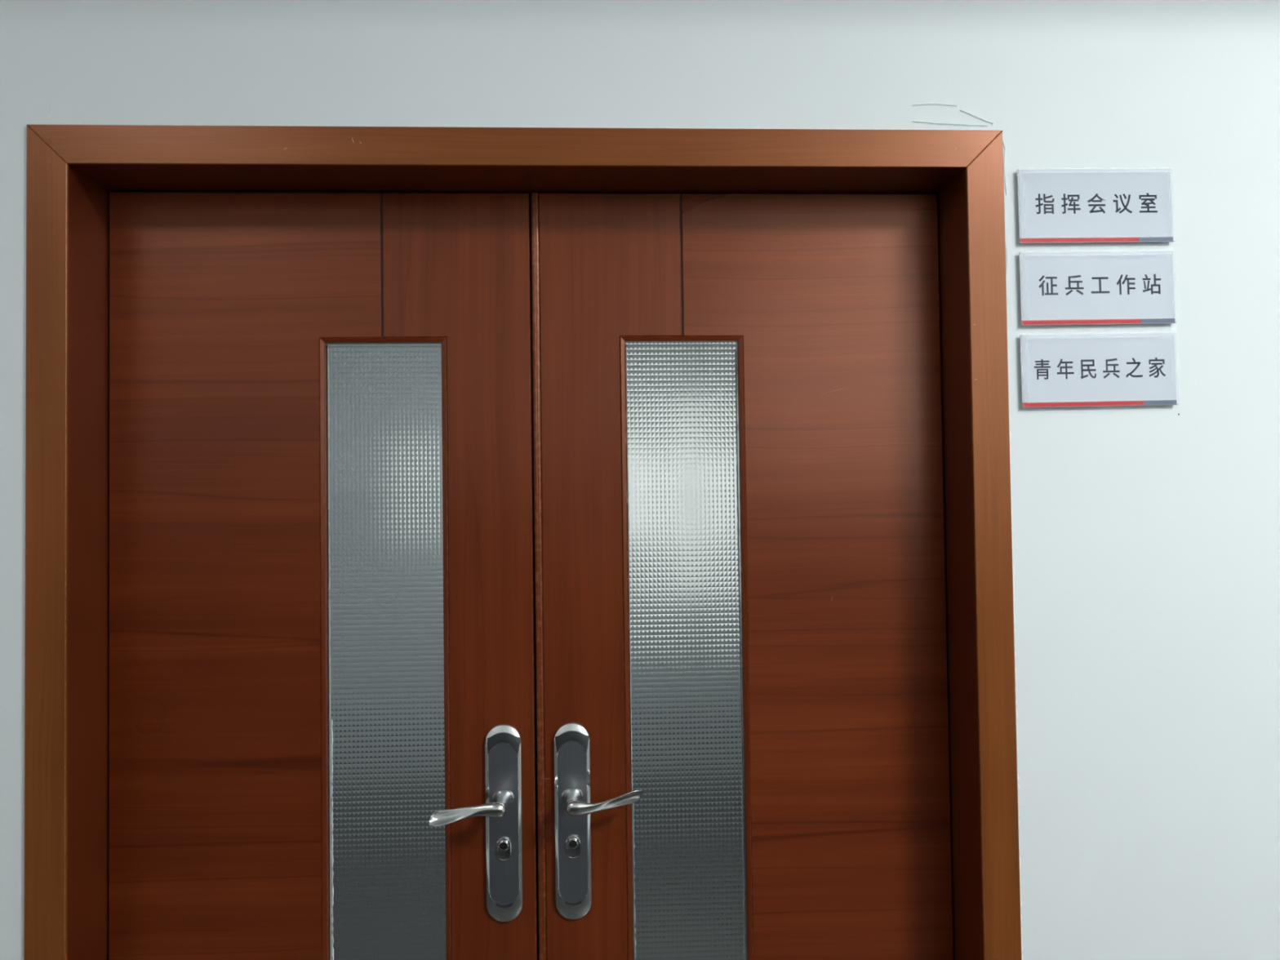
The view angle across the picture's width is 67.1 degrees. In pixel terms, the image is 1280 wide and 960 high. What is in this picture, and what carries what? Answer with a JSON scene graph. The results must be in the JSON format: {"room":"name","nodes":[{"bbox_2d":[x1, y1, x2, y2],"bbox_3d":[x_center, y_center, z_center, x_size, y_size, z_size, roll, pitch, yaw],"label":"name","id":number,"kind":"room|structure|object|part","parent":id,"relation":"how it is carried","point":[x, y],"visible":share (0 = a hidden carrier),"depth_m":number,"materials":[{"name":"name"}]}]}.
{"room":"office corridor","nodes":[
{"label":"office corridor","id":0,"kind":"room"},
{"bbox_2d":[0,0,1279,959],"bbox_3d":[-0.050,0.087,1.389,4.800,3.000,0.201,-1,-1,-3],"label":"wall","id":1,"kind":"structure","parent":0,"point":[1146,539],"depth_m":1.32,"materials":[{"name":"white paint"}]},
{"bbox_2d":[108,191,538,959],"bbox_3d":[-0.443,0.586,1.346,0.592,1.998,0.102,-1,-1,-3],"label":"door","id":2,"kind":"structure","parent":1,"relation":"in","point":[322,732],"depth_m":1.37,"materials":[{"name":"brown wood"}]},
{"bbox_3d":[-0.551,0.588,1.371,0.380,1.998,0.040,-1,-1,-3],"label":"veneer panel","id":3,"kind":"part","parent":2,"relation":"part of","materials":[{"name":"brown wood"}]},
{"bbox_3d":[-0.359,0.523,1.379,0.176,1.452,0.005,-1,-1,-3],"label":"glass pane","id":4,"kind":"part","parent":2,"relation":"part of","materials":[{"name":"grey glass"}]},
{"bbox_3d":[-0.237,0.457,1.319,0.106,0.032,0.015,-1,-1,4],"label":"lever","id":5,"kind":"part","parent":2,"relation":"part of","materials":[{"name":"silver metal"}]},
{"bbox_3d":[-0.193,0.486,1.368,0.051,0.279,0.008,-1,-1,-3],"label":"handle plate","id":6,"kind":"part","parent":2,"relation":"part of","materials":[{"name":"silver metal"}]},
{"bbox_2d":[23,124,1022,959],"bbox_3d":[-0.143,0.558,1.359,1.303,2.058,0.185,-1,-1,-3],"label":"door frame","id":7,"kind":"structure","parent":1,"relation":"attached to","point":[72,171],"depth_m":1.31,"materials":[{"name":"brown wood"}]},
{"bbox_2d":[530,192,953,959],"bbox_3d":[0.147,0.579,1.380,0.613,1.998,0.112,-1,-1,-3],"label":"door","id":8,"kind":"structure","parent":1,"relation":"in","point":[742,714],"depth_m":1.40,"materials":[{"name":"brown wood"}]},
{"bbox_3d":[-0.096,0.485,1.373,0.051,0.279,0.008,-1,-1,-3],"label":"handle plate","id":9,"kind":"part","parent":8,"relation":"part of","materials":[{"name":"silver metal"}]},
{"bbox_3d":[-0.048,0.445,1.329,0.106,0.032,0.015,-1,-2,-10],"label":"lever","id":10,"kind":"part","parent":8,"relation":"part of","materials":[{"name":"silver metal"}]},
{"bbox_3d":[0.070,0.518,1.400,0.176,1.452,0.005,-1,-1,-3],"label":"glass pane","id":11,"kind":"part","parent":8,"relation":"part of","materials":[{"name":"grey glass"}]},
{"bbox_3d":[0.263,0.578,1.412,0.380,1.998,0.040,-1,-1,-3],"label":"veneer panel","id":12,"kind":"part","parent":8,"relation":"part of","materials":[{"name":"brown wood"}]},
{"bbox_2d":[1017,168,1173,243],"bbox_3d":[0.628,-0.378,1.329,0.218,0.103,0.011,-1,-1,-3],"label":"door sign","id":13,"kind":"object","parent":1,"relation":"attached to","point":[1055,206],"visible":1,"depth_m":1.33,"materials":[{"name":"white plastic"}]},
{"bbox_2d":[1018,250,1175,325],"bbox_3d":[0.629,-0.264,1.326,0.217,0.102,0.011,-1,-1,-3],"label":"door sign","id":14,"kind":"object","parent":1,"relation":"attached to","point":[1069,287],"visible":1,"depth_m":1.33,"materials":[{"name":"white plastic"}]},
{"bbox_2d":[1019,333,1177,408],"bbox_3d":[0.629,-0.151,1.323,0.218,0.101,0.011,-1,-1,-3],"label":"door sign","id":15,"kind":"object","parent":1,"relation":"attached to","point":[1119,369],"visible":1,"depth_m":1.32,"materials":[{"name":"white plastic"}]},
{"bbox_3d":[0.629,-0.151,1.320,0.218,0.101,0.005,-1,-1,-3],"label":"acrylic plate","id":16,"kind":"part","parent":15,"relation":"part of","materials":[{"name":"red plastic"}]}
]}

